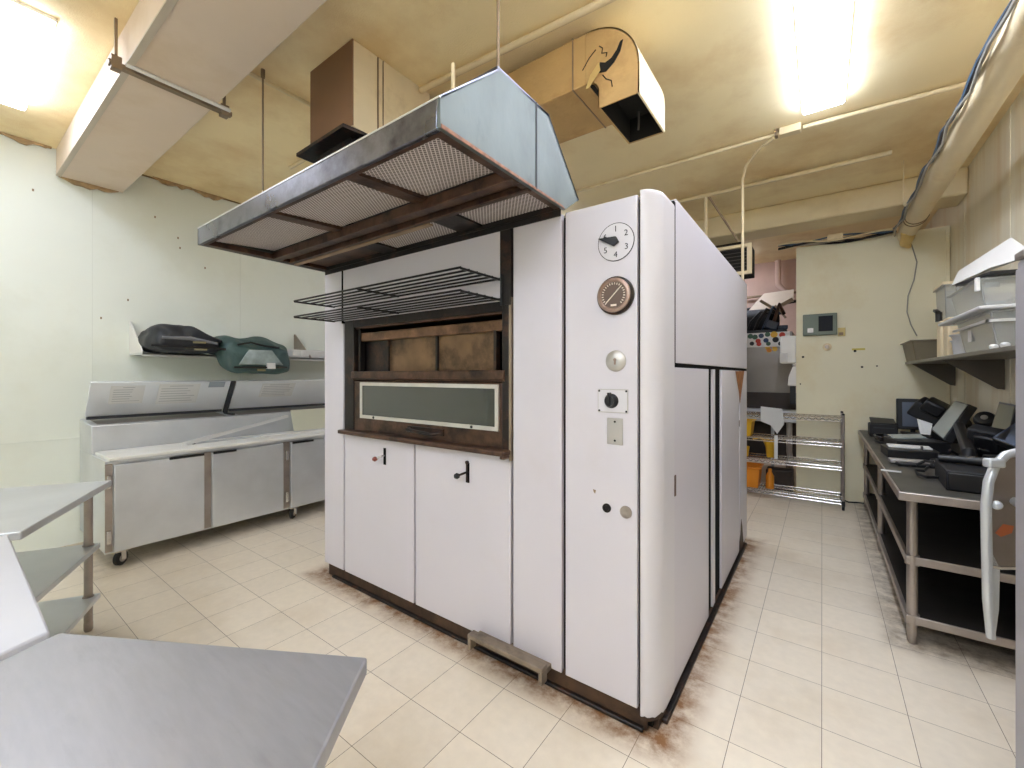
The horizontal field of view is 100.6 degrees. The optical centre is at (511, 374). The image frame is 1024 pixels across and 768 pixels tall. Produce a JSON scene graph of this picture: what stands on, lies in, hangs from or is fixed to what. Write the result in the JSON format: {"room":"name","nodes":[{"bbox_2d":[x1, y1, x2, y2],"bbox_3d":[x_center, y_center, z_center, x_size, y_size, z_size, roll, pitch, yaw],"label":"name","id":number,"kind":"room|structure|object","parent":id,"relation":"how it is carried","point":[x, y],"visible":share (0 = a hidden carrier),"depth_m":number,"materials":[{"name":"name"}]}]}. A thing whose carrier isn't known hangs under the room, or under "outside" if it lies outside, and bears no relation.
{"room":"commercial kitchen","nodes":[
{"label":"commercial kitchen","id":0,"kind":"room"},
{"bbox_2d":[0,134,324,551],"bbox_3d":[-2.728,-0.230,5.455,0.102,3.460,11.800,0,0,36],"label":"wall","id":1,"kind":"structure","parent":0,"point":[150,268],"depth_m":3.85,"materials":[{"name":"white paint"}]},
{"bbox_2d":[0,190,240,444],"bbox_3d":[-2.687,-0.695,5.426,0.004,2.526,11.400,0,0,36],"label":"trim","id":2,"kind":"structure","parent":1,"relation":"attached to","point":[92,190],"depth_m":3.87,"materials":[{"name":"white"}]},
{"bbox_2d":[0,132,241,203],"bbox_3d":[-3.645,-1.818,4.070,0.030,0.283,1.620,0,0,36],"label":"trim","id":3,"kind":"structure","parent":1,"relation":"attached to","point":[23,141],"depth_m":3.85,"materials":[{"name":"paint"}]},
{"bbox_2d":[129,322,324,360],"bbox_3d":[-2.832,-0.341,4.869,0.415,0.338,2.270,0,0,36],"label":"storage shelf","id":4,"kind":"object","parent":1,"relation":"attached to","point":[135,349],"visible":0.56,"depth_m":4.05,"materials":[{"name":"metal"}]},
{"bbox_2d":[138,324,225,353],"bbox_3d":[-3.180,-0.337,4.086,0.694,0.267,0.600,0,0,36],"label":"bag","id":5,"kind":"object","parent":4,"relation":"on","point":[158,338],"visible":0.95,"depth_m":3.87,"materials":[{"name":"plastic"}]},
{"bbox_2d":[208,335,289,373],"bbox_3d":[-2.817,-0.217,4.556,0.689,0.417,0.710,0,0,36],"label":"bag","id":6,"kind":"object","parent":4,"relation":"on","point":[255,354],"visible":0.85,"depth_m":4.34,"materials":[{"name":"plastic"}]},
{"bbox_2d":[287,349,324,357],"bbox_3d":[-2.566,-0.253,5.176,0.253,0.095,0.500,0,0,36],"label":"clear container","id":7,"kind":"object","parent":4,"relation":"on","point":[291,352],"visible":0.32,"depth_m":5.09,"materials":[{"name":"plastic"}]},
{"bbox_2d":[0,0,1023,263],"bbox_3d":[-0.071,-2.010,3.517,6.680,0.100,11.800,0,0,36],"label":"ceiling","id":8,"kind":"structure","parent":0,"point":[726,72],"depth_m":2.87,"materials":[{"name":"beige paint"}]},
{"bbox_2d":[0,0,56,109],"bbox_3d":[-3.090,-1.930,2.594,1.258,0.060,0.278,0,0,36],"label":"ceiling light","id":9,"kind":"object","parent":8,"relation":"attached to","point":[26,32],"visible":1,"depth_m":2.47,"materials":[{"name":"white"}]},
{"bbox_2d":[56,0,326,192],"bbox_3d":[-2.051,-1.820,2.576,4.350,0.280,0.595,0,0,36],"label":"duct","id":10,"kind":"object","parent":8,"relation":"attached to","point":[172,63],"visible":1,"depth_m":2.47,"materials":[{"name":"beige metal"}]},
{"bbox_2d":[248,72,309,106],"bbox_3d":[-1.506,-1.930,2.949,0.028,0.027,0.810,0,0,37],"label":"ceiling pipe","id":11,"kind":"object","parent":8,"relation":"attached to","point":[251,74],"visible":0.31,"depth_m":2.86,"materials":[{"name":"beige metal"}]},
{"bbox_2d":[289,159,305,168],"bbox_3d":[-1.340,-1.930,3.432,1.790,0.030,0.032,0,0,36],"label":"ceiling pipe","id":12,"kind":"object","parent":8,"relation":"attached to","point":[300,161],"visible":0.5,"depth_m":3.87,"materials":[{"name":"beige metal"}]},
{"bbox_2d":[197,0,578,274],"bbox_3d":[-0.775,-1.353,2.320,2.053,1.214,0.947,0,0,36],"label":"exhaust hood","id":13,"kind":"object","parent":8,"relation":"hanging from","point":[480,157],"visible":1,"depth_m":1.88,"materials":[{"name":"metal"}]},
{"bbox_2d":[296,38,429,162],"bbox_3d":[-0.953,-1.552,2.852,0.540,0.812,0.715,0,0,36],"label":"duct","id":14,"kind":"object","parent":13,"relation":"attached to","point":[354,93],"visible":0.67,"depth_m":2.59,"materials":[{"name":"brown metal"}]},
{"bbox_2d":[419,0,616,93],"bbox_3d":[0.060,-1.925,2.450,1.594,0.038,0.040,0,0,32],"label":"ceiling pipe","id":15,"kind":"object","parent":8,"relation":"attached to","point":[595,5],"visible":1,"depth_m":2.44,"materials":[{"name":"beige metal"}]},
{"bbox_2d":[507,27,664,143],"bbox_3d":[-0.088,-1.677,2.985,2.140,0.453,0.489,0,0,36],"label":"duct","id":16,"kind":"object","parent":8,"relation":"hanging from","point":[599,79],"visible":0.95,"depth_m":2.44,"materials":[{"name":"beige metal"}]},
{"bbox_2d":[703,193,738,240],"bbox_3d":[2.212,-1.358,4.515,0.382,1.116,0.072,0,0,-4],"label":"brace","id":17,"kind":"object","parent":8,"relation":"attached to","point":[705,194],"visible":0.74,"depth_m":4.49,"materials":[{"name":"brown metal"}]},
{"bbox_2d":[717,242,754,278],"bbox_3d":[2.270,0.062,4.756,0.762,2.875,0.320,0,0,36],"label":"vent box","id":18,"kind":"object","parent":8,"relation":"hanging from","point":[732,254],"visible":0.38,"depth_m":4.51,"materials":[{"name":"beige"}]},
{"bbox_2d":[741,137,774,279],"bbox_3d":[2.103,-1.358,3.686,0.066,1.116,0.548,0,0,4],"label":"conduit","id":19,"kind":"object","parent":8,"relation":"attached to","point":[772,138],"visible":0.9,"depth_m":3.93,"materials":[{"name":"beige metal"}]},
{"bbox_2d":[576,81,966,192],"bbox_3d":[0.884,-1.930,4.325,5.531,0.060,0.101,0,0,36],"label":"conduit","id":20,"kind":"object","parent":8,"relation":"attached to","point":[792,129],"visible":0.88,"depth_m":3.32,"materials":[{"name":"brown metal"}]},
{"bbox_2d":[677,150,891,202],"bbox_3d":[1.837,-1.900,4.657,3.480,0.038,0.040,0,0,36],"label":"ceiling pipe","id":21,"kind":"object","parent":8,"relation":"attached to","point":[886,153],"visible":0.59,"depth_m":4.03,"materials":[{"name":"beige metal"}]},
{"bbox_2d":[775,259,795,298],"bbox_3d":[4.586,-1.594,7.114,0.311,0.692,0.090,0,0,36],"label":"drain pipe","id":22,"kind":"object","parent":8,"relation":"attached to","point":[778,284],"visible":0.65,"depth_m":7.14,"materials":[{"name":"white plastic"}]},
{"bbox_2d":[747,291,795,298],"bbox_3d":[4.363,-1.370,7.339,1.001,0.058,0.040,0,0,36],"label":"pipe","id":23,"kind":"object","parent":22,"relation":"attached to","point":[756,296],"visible":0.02,"depth_m":7.41,"materials":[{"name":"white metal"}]},
{"bbox_2d":[794,0,853,114],"bbox_3d":[1.521,-1.930,2.072,0.253,0.060,2.428,0,0,36],"label":"ceiling light","id":24,"kind":"object","parent":8,"relation":"attached to","point":[823,27],"visible":1,"depth_m":2.49,"materials":[{"name":"white"}]},
{"bbox_2d":[695,167,967,245],"bbox_3d":[1.771,-1.829,6.036,6.468,0.258,0.400,0,0,36],"label":"ceiling beam","id":25,"kind":"structure","parent":8,"relation":"attached to","point":[884,200],"depth_m":4.64,"materials":[{"name":"beige paint"}]},
{"bbox_2d":[898,0,1023,248],"bbox_3d":[2.322,-1.681,1.964,0.238,0.558,6.911,0,0,36],"label":"pipe","id":26,"kind":"object","parent":8,"relation":"hanging from","point":[1001,70],"visible":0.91,"depth_m":2.46,"materials":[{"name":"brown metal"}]},
{"bbox_2d":[906,245,917,335],"bbox_3d":[4.428,-0.993,4.705,0.092,1.132,0.012,0,0,36],"label":"hanging wire","id":27,"kind":"object","parent":26,"relation":"hanging from","point":[911,245],"visible":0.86,"depth_m":4.70,"materials":[{"name":"grey"}]},
{"bbox_2d":[893,0,1010,229],"bbox_3d":[2.643,-1.585,2.529,0.048,0.049,5.202,0,0,36],"label":"cable","id":28,"kind":"object","parent":26,"relation":"attached to","point":[996,24],"visible":0.41,"depth_m":2.40,"materials":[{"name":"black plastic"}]},
{"bbox_2d":[893,0,1011,232],"bbox_3d":[2.638,-1.557,2.532,0.042,0.044,5.201,0,0,36],"label":"cable","id":29,"kind":"object","parent":26,"relation":"attached to","point":[971,79],"visible":0.45,"depth_m":2.36,"materials":[{"name":"black metal"}]},
{"bbox_2d":[893,0,1017,236],"bbox_3d":[2.633,-1.529,2.536,0.042,0.043,5.202,0,0,36],"label":"cable","id":30,"kind":"object","parent":26,"relation":"attached to","point":[1013,3],"visible":1,"depth_m":2.27,"materials":[{"name":"grey plastic"}]},
{"bbox_2d":[38,459,1015,767],"bbox_3d":[-0.071,1.540,3.517,6.680,0.080,11.800,0,0,36],"label":"floor","id":31,"kind":"structure","parent":0,"point":[806,658],"depth_m":2.21,"materials":[{"name":"beige tile"}]},
{"bbox_2d":[0,535,49,660],"bbox_3d":[-1.677,1.070,0.999,1.403,0.860,0.738,0,0,36],"label":"countertop","id":32,"kind":"structure","parent":31,"relation":"on","point":[23,626],"depth_m":1.16,"materials":[{"name":"plastic"}]},
{"bbox_2d":[0,480,111,636],"bbox_3d":[-2.509,1.070,2.046,0.618,0.860,1.001,0,0,-27],"label":"table","id":33,"kind":"object","parent":31,"relation":"on","point":[23,510],"visible":0.69,"depth_m":2.28,"materials":[{"name":"metal"}]},
{"bbox_2d":[0,633,366,767],"bbox_3d":[-0.808,1.070,0.650,0.982,0.860,0.830,0,0,-1],"label":"worktable","id":34,"kind":"object","parent":31,"relation":"on","point":[67,700],"visible":1,"depth_m":0.82,"materials":[{"name":"metal"}]},
{"bbox_2d":[80,379,324,565],"bbox_3d":[-2.798,0.777,4.420,0.959,1.446,2.275,0,0,36],"label":"fridge","id":35,"kind":"object","parent":31,"relation":"on","point":[132,433],"depth_m":3.88,"materials":[{"name":"metal"}]},
{"bbox_2d":[194,429,317,443],"bbox_3d":[-2.571,0.625,4.376,0.026,0.025,1.202,0,0,36],"label":"metal rod","id":36,"kind":"object","parent":35,"relation":"on","point":[312,429],"visible":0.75,"depth_m":4.20,"materials":[{"name":"metal"}]},
{"bbox_2d":[290,408,324,430],"bbox_3d":[-2.316,0.516,5.043,0.086,0.232,0.580,0,0,36],"label":"sheet","id":37,"kind":"object","parent":35,"relation":"on","point":[302,419],"visible":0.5,"depth_m":4.96,"materials":[{"name":"beige paper"}]},
{"bbox_2d":[293,189,746,732],"bbox_3d":[0.259,0.342,3.382,2.502,2.316,2.891,0,0,36],"label":"oven","id":38,"kind":"object","parent":31,"relation":"on","point":[536,433],"visible":1,"depth_m":2.17,"materials":[{"name":"white metal"}]},
{"bbox_2d":[598,389,627,413],"bbox_3d":[0.429,0.114,1.840,0.140,0.103,0.042,0,0,36],"label":"switch plate","id":39,"kind":"object","parent":38,"relation":"attached to","point":[610,401],"depth_m":1.84,"materials":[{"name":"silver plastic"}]},
{"bbox_2d":[746,331,794,468],"bbox_3d":[3.618,0.435,6.657,1.400,2.130,0.780,0,0,36],"label":"machine","id":40,"kind":"object","parent":31,"relation":"on","point":[765,372],"visible":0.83,"depth_m":6.20,"materials":[{"name":"grey metal"}]},
{"bbox_2d":[747,298,793,332],"bbox_3d":[3.783,-0.883,6.528,0.919,0.515,0.593,0,0,36],"label":"motor","id":41,"kind":"object","parent":40,"relation":"on","point":[765,320],"visible":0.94,"depth_m":6.30,"materials":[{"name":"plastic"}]},
{"bbox_2d":[747,392,795,466],"bbox_3d":[3.607,0.875,5.956,0.708,1.250,0.315,0,0,36],"label":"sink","id":42,"kind":"object","parent":31,"relation":"on","point":[755,400],"visible":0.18,"depth_m":6.01,"materials":[{"name":"metal"}]},
{"bbox_2d":[747,408,795,422],"bbox_3d":[3.591,0.560,5.958,0.680,0.160,0.300,0,0,36],"label":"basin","id":43,"kind":"object","parent":42,"relation":"in","point":[785,410],"depth_m":5.90,"materials":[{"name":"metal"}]},
{"bbox_2d":[747,411,844,510],"bbox_3d":[3.280,0.963,5.226,1.272,1.072,0.490,0,0,36],"label":"wire shelving","id":44,"kind":"object","parent":31,"relation":"on","point":[841,441],"visible":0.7,"depth_m":5.02,"materials":[{"name":"silver metal"}]},
{"bbox_2d":[747,419,756,435],"bbox_3d":[2.938,0.665,5.470,0.336,0.190,0.336,0,0,36],"label":"bin","id":45,"kind":"object","parent":44,"relation":"on","point":[750,422],"visible":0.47,"depth_m":5.30,"materials":[{"name":"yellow plastic"}]},
{"bbox_2d":[747,462,763,487],"bbox_3d":[2.984,1.268,5.448,0.396,0.255,0.356,0,0,36],"label":"crate","id":46,"kind":"object","parent":44,"relation":"on","point":[754,470],"visible":0.38,"depth_m":5.28,"materials":[{"name":"orange plastic"}]},
{"bbox_2d":[753,437,773,457],"bbox_3d":[3.166,0.893,5.303,0.274,0.250,0.180,0,0,36],"label":"bin","id":47,"kind":"object","parent":44,"relation":"on","point":[769,446],"visible":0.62,"depth_m":5.24,"materials":[{"name":"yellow plastic"}]},
{"bbox_2d":[766,468,773,488],"bbox_3d":[3.186,1.275,5.251,0.088,0.240,0.090,0,0,36],"label":"bottle","id":48,"kind":"object","parent":44,"relation":"on","point":[769,476],"visible":1,"depth_m":5.22,"materials":[{"name":"orange plastic"}]},
{"bbox_2d":[761,406,783,433],"bbox_3d":[3.110,0.539,5.079,0.240,0.318,0.012,0,0,36],"label":"plastic sheet","id":49,"kind":"object","parent":44,"relation":"hanging from","point":[773,417],"visible":1,"depth_m":5.07,"materials":[{"name":"white plastic"}]},
{"bbox_2d":[774,435,777,458],"bbox_3d":[3.143,0.860,5.060,0.035,0.280,0.005,0,0,36],"label":"label","id":50,"kind":"object","parent":44,"relation":"hanging from","point":[775,436],"visible":1,"depth_m":5.06,"materials":[{"name":"white paper"}]},
{"bbox_2d":[766,466,793,491],"bbox_3d":[3.538,1.370,5.614,0.300,0.260,0.240,0,0,36],"label":"box","id":51,"kind":"object","parent":44,"relation":"on","point":[782,476],"visible":0.66,"depth_m":5.51,"materials":[{"name":"black plastic"}]},
{"bbox_2d":[858,430,1015,649],"bbox_3d":[3.373,1.013,3.413,0.752,0.974,3.230,0,0,36],"label":"table","id":52,"kind":"object","parent":31,"relation":"on","point":[928,535],"depth_m":2.52,"materials":[{"name":"metal"}]},
{"bbox_2d":[868,417,897,436],"bbox_3d":[3.864,0.543,4.432,0.220,0.186,0.245,0,0,36],"label":"receipt printer","id":53,"kind":"object","parent":52,"relation":"on","point":[876,425],"visible":0.87,"depth_m":4.37,"materials":[{"name":"black plastic"}]},
{"bbox_2d":[881,469,900,472],"bbox_3d":[2.513,0.635,2.818,0.100,0.002,0.050,0,0,41],"label":"paper label","id":54,"kind":"object","parent":52,"relation":"on","point":[881,469],"visible":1,"depth_m":2.82,"materials":[{"name":"white paper"}]},
{"bbox_2d":[896,398,919,433],"bbox_3d":[4.304,0.446,4.560,0.270,0.381,0.160,0,0,36],"label":"monitor","id":55,"kind":"object","parent":52,"relation":"on","point":[904,420],"visible":0.52,"depth_m":4.57,"materials":[{"name":"black plastic"}]},
{"bbox_2d":[888,457,933,468],"bbox_3d":[2.824,0.618,2.979,0.264,0.036,0.135,0,0,28],"label":"card reader","id":56,"kind":"object","parent":52,"relation":"on","point":[898,461],"visible":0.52,"depth_m":2.98,"materials":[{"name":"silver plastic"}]},
{"bbox_2d":[881,443,941,459],"bbox_3d":[3.096,0.586,3.312,0.300,0.099,0.280,0,0,32],"label":"receipt printer","id":57,"kind":"object","parent":52,"relation":"on","point":[890,450],"visible":0.92,"depth_m":3.23,"materials":[{"name":"black plastic"}]},
{"bbox_2d":[883,434,950,453],"bbox_3d":[3.419,0.573,3.598,0.340,0.127,0.317,0,0,24],"label":"dock","id":58,"kind":"object","parent":52,"relation":"on","point":[943,447],"visible":0.82,"depth_m":3.55,"materials":[{"name":"black plastic"}]},
{"bbox_2d":[914,460,938,478],"bbox_3d":[2.622,0.587,2.678,0.132,0.077,0.327,0,0,36],"label":"strap loop","id":59,"kind":"object","parent":52,"relation":"on","point":[926,468],"visible":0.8,"depth_m":2.69,"materials":[{"name":"black plastic"}]},
{"bbox_2d":[907,397,971,442],"bbox_3d":[4.088,0.423,4.058,0.373,0.426,0.424,0,0,-36],"label":"terminal","id":60,"kind":"object","parent":52,"relation":"on","point":[931,409],"visible":0.52,"depth_m":4.01,"materials":[{"name":"black plastic"}]},
{"bbox_2d":[930,401,977,468],"bbox_3d":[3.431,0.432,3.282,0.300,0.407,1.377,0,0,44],"label":"terminal","id":61,"kind":"object","parent":52,"relation":"on","point":[951,426],"visible":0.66,"depth_m":3.47,"materials":[{"name":"black plastic"}]},
{"bbox_2d":[917,419,931,434],"bbox_3d":[3.680,0.462,3.774,0.069,0.131,0.155,0,0,5],"label":"paper slip","id":62,"kind":"object","parent":61,"relation":"attached to","point":[925,427],"visible":0.93,"depth_m":3.78,"materials":[{"name":"white paper"}]},
{"bbox_2d":[938,454,988,466],"bbox_3d":[2.687,0.498,2.451,0.090,0.060,0.322,0,0,-42],"label":"barcode scanner","id":63,"kind":"object","parent":52,"relation":"on","point":[970,460],"visible":0.33,"depth_m":2.49,"materials":[{"name":"black plastic"}]},
{"bbox_2d":[973,411,994,426],"bbox_3d":[3.598,0.457,3.236,0.140,0.360,0.150,0,0,36],"label":"round speaker","id":64,"kind":"object","parent":52,"relation":"on","point":[984,418],"visible":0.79,"depth_m":3.20},
{"bbox_2d":[967,424,1008,456],"bbox_3d":[3.335,0.493,2.974,0.192,0.284,0.227,0,0,-20],"label":"terminal","id":65,"kind":"object","parent":52,"relation":"on","point":[981,436],"visible":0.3,"depth_m":2.94,"materials":[{"name":"black plastic"}]},
{"bbox_2d":[983,423,1015,457],"bbox_3d":[3.127,0.468,2.636,0.250,0.336,0.517,0,0,36],"label":"screen","id":66,"kind":"object","parent":52,"relation":"on","point":[1006,438],"visible":0.26,"depth_m":2.68,"materials":[{"name":"black plastic"}]},
{"bbox_2d":[992,402,1015,428],"bbox_3d":[3.442,0.417,2.994,0.192,0.437,0.454,0,0,36],"label":"screen","id":67,"kind":"object","parent":52,"relation":"on","point":[1005,416],"visible":0.34,"depth_m":2.99,"materials":[{"name":"black plastic"}]},
{"bbox_2d":[1014,249,1023,767],"bbox_3d":[1.571,0.564,0.850,0.583,1.872,0.725,0,0,36],"label":"tall cabinet","id":68,"kind":"object","parent":31,"relation":"on","point":[1019,256],"visible":1,"depth_m":1.28,"materials":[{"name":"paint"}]},
{"bbox_2d":[980,448,1015,639],"bbox_3d":[1.681,0.580,1.422,0.291,0.666,0.156,0,0,-44],"label":"guard","id":69,"kind":"object","parent":68,"relation":"attached to","point":[998,493],"visible":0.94,"depth_m":1.46,"materials":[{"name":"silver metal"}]},
{"bbox_2d":[715,242,740,247],"bbox_3d":[2.528,-0.160,6.232,1.540,3.320,0.150,0,0,36],"label":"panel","id":70,"kind":"object","parent":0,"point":[736,243],"visible":0.09,"depth_m":5.82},
{"bbox_2d":[744,259,795,462],"bbox_3d":[3.377,-0.230,8.244,6.680,3.460,0.100,0,0,36],"label":"wall","id":71,"kind":"structure","parent":0,"point":[763,282],"depth_m":7.34,"materials":[{"name":"paint"}]},
{"bbox_2d":[749,289,793,309],"bbox_3d":[4.057,-1.150,6.708,0.650,0.340,0.120,0,0,36],"label":"sheet","id":72,"kind":"object","parent":71,"relation":"attached to","point":[773,298],"visible":0.86,"depth_m":6.66,"materials":[{"name":"white paper"}]},
{"bbox_2d":[800,225,949,502],"bbox_3d":[4.169,-0.050,4.990,1.362,3.100,0.123,0,0,36],"label":"wall","id":73,"kind":"structure","parent":0,"point":[867,283],"depth_m":4.98,"materials":[{"name":"beige paint"}]},
{"bbox_2d":[780,336,795,365],"bbox_3d":[3.551,-0.310,5.456,0.181,0.380,0.118,0,0,36],"label":"dispenser","id":74,"kind":"object","parent":73,"relation":"attached to","point":[787,343],"visible":0.86,"depth_m":5.41,"materials":[{"name":"white plastic"}]},
{"bbox_2d":[788,366,795,403],"bbox_3d":[3.581,0.130,5.427,0.098,0.480,0.090,0,0,36],"label":"soap dispenser","id":75,"kind":"object","parent":73,"relation":"attached to","point":[792,376],"visible":0.82,"depth_m":5.39,"materials":[{"name":"white plastic"}]},
{"bbox_2d":[803,313,836,335],"bbox_3d":[3.752,-0.615,5.183,0.338,0.260,0.063,0,0,36],"label":"control box","id":76,"kind":"object","parent":73,"relation":"attached to","point":[826,323],"visible":1,"depth_m":5.16,"materials":[{"name":"grey"}]},
{"bbox_2d":[823,343,831,350],"bbox_3d":[3.820,-0.340,5.152,0.090,0.090,0.034,0,0,36],"label":"round dial","id":77,"kind":"object","parent":73,"relation":"attached to","point":[827,346],"visible":1,"depth_m":5.14,"materials":[{"name":"beige plastic"}]},
{"bbox_2d":[778,231,883,246],"bbox_3d":[3.850,-1.626,5.091,1.123,0.071,0.028,0,0,36],"label":"cable","id":78,"kind":"object","parent":73,"relation":"on","point":[816,243],"visible":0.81,"depth_m":5.17,"materials":[{"name":"grey plastic"}]},
{"bbox_2d":[827,232,842,241],"bbox_3d":[3.849,-1.635,5.065,0.150,0.070,0.120,0,0,36],"label":"box","id":79,"kind":"object","parent":73,"relation":"on","point":[836,236],"visible":0.91,"depth_m":5.02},
{"bbox_2d":[778,228,892,245],"bbox_3d":[3.818,-1.623,5.048,1.121,0.065,0.020,0,0,36],"label":"cable","id":80,"kind":"object","parent":79,"relation":"attached to","point":[888,228],"visible":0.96,"depth_m":5.01,"materials":[{"name":"black rubber"}]},
{"bbox_2d":[778,231,896,249],"bbox_3d":[3.829,-1.599,5.062,1.122,0.065,0.020,0,0,36],"label":"cable","id":81,"kind":"object","parent":79,"relation":"attached to","point":[892,231],"visible":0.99,"depth_m":4.96,"materials":[{"name":"black rubber"}]},
{"bbox_2d":[778,233,891,248],"bbox_3d":[3.860,-1.602,5.106,1.122,0.072,0.028,0,0,36],"label":"cable","id":82,"kind":"object","parent":73,"relation":"on","point":[838,242],"visible":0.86,"depth_m":5.05,"materials":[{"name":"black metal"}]},
{"bbox_2d":[781,230,892,245],"bbox_3d":[3.839,-1.635,5.077,1.121,0.065,0.020,0,0,36],"label":"cable","id":83,"kind":"object","parent":73,"relation":"on","point":[892,230],"visible":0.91,"depth_m":4.98,"materials":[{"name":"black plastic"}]},
{"bbox_2d":[838,328,844,335],"bbox_3d":[3.937,-0.515,5.075,0.070,0.100,0.020,0,0,36],"label":"wall switch","id":84,"kind":"object","parent":73,"relation":"attached to","point":[841,331],"visible":1,"depth_m":5.07,"materials":[{"name":"brown plastic"}]},
{"bbox_2d":[796,229,949,496],"bbox_3d":[4.124,-0.052,4.943,1.362,3.104,0.012,0,0,36],"label":"trim","id":85,"kind":"structure","parent":73,"relation":"attached to","point":[947,231],"depth_m":5.33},
{"bbox_2d":[925,88,1023,424],"bbox_3d":[2.587,-0.230,1.579,0.100,3.460,11.800,0,0,36],"label":"wall","id":86,"kind":"structure","parent":0,"point":[986,199],"depth_m":3.49,"materials":[{"name":"beige paint"}]},
{"bbox_2d":[905,345,1015,389],"bbox_3d":[3.319,-0.045,2.976,0.355,0.310,4.120,0,0,36],"label":"shelf","id":87,"kind":"object","parent":86,"relation":"attached to","point":[988,365],"visible":0.98,"depth_m":3.24,"materials":[{"name":"grey metal"}]},
{"bbox_2d":[900,339,936,361],"bbox_3d":[4.278,-0.245,4.355,0.376,0.200,0.676,0,0,36],"label":"tub","id":88,"kind":"object","parent":87,"relation":"on","point":[914,350],"visible":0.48,"depth_m":4.17,"materials":[{"name":"grey plastic"}]},
{"bbox_2d":[933,281,956,322],"bbox_3d":[3.861,-0.468,3.682,0.256,0.645,0.380,0,0,36],"label":"clear container","id":89,"kind":"object","parent":87,"relation":"on","point":[944,304],"visible":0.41,"depth_m":3.61,"materials":[{"name":"plastic"}]},
{"bbox_2d":[933,309,959,356],"bbox_3d":[3.566,-0.352,3.434,0.185,0.413,0.351,0,0,36],"label":"jug","id":90,"kind":"object","parent":87,"relation":"on","point":[944,346],"visible":0.43,"depth_m":3.44,"materials":[{"name":"plastic"}]},
{"bbox_2d":[949,334,964,354],"bbox_3d":[3.303,-0.221,3.111,0.148,0.150,0.148,0,0,36],"label":"pans","id":91,"kind":"object","parent":87,"relation":"on","point":[957,345],"visible":0.35,"depth_m":3.10,"materials":[{"name":"silver metal"}]},
{"bbox_2d":[952,309,1015,352],"bbox_3d":[3.047,-0.256,2.617,0.340,0.220,0.760,0,0,36],"label":"tote","id":92,"kind":"object","parent":87,"relation":"on","point":[979,331],"visible":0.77,"depth_m":2.48,"materials":[{"name":"plastic"}]},
{"bbox_2d":[938,303,1015,325],"bbox_3d":[3.099,-0.382,2.721,0.370,0.022,1.050,0,0,36],"label":"lid","id":93,"kind":"object","parent":92,"relation":"on","point":[979,309],"visible":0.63,"depth_m":2.52,"materials":[{"name":"plastic"}]},
{"bbox_2d":[947,275,1015,314],"bbox_3d":[3.140,-0.489,2.748,0.345,0.190,0.740,0,0,36],"label":"tote","id":94,"kind":"object","parent":93,"relation":"on","point":[998,290],"visible":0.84,"depth_m":2.55,"materials":[{"name":"plastic"}]},
{"bbox_2d":[955,269,1017,286],"bbox_3d":[3.002,-0.597,2.588,0.300,0.020,0.380,0,0,24],"label":"tray","id":95,"kind":"object","parent":94,"relation":"on","point":[1012,271],"visible":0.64,"depth_m":2.50,"materials":[{"name":"plastic"}]},
{"bbox_2d":[952,237,1023,284],"bbox_3d":[3.085,-0.745,2.772,0.115,0.207,0.730,0,0,25],"label":"sheet","id":96,"kind":"object","parent":94,"relation":"on","point":[1003,254],"visible":1,"depth_m":2.71,"materials":[{"name":"paper"}]},
{"bbox_2d":[989,344,998,348],"bbox_3d":[2.690,-0.159,2.372,0.037,0.030,0.037,0,0,14],"label":"clear cup","id":97,"kind":"object","parent":87,"relation":"on","point":[991,346],"visible":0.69,"depth_m":2.36,"materials":[{"name":"plastic"}]},
{"bbox_2d":[999,342,1010,346],"bbox_3d":[2.583,-0.159,2.227,0.037,0.030,0.037,0,0,14],"label":"clear cup","id":98,"kind":"object","parent":87,"relation":"on","point":[1003,344],"visible":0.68,"depth_m":2.22,"materials":[{"name":"plastic"}]},
{"bbox_2d":[964,107,1010,403],"bbox_3d":[3.279,-0.225,2.615,0.004,3.450,3.690,0,0,36],"label":"trim","id":99,"kind":"structure","parent":86,"relation":"attached to","point":[1009,109],"depth_m":3.10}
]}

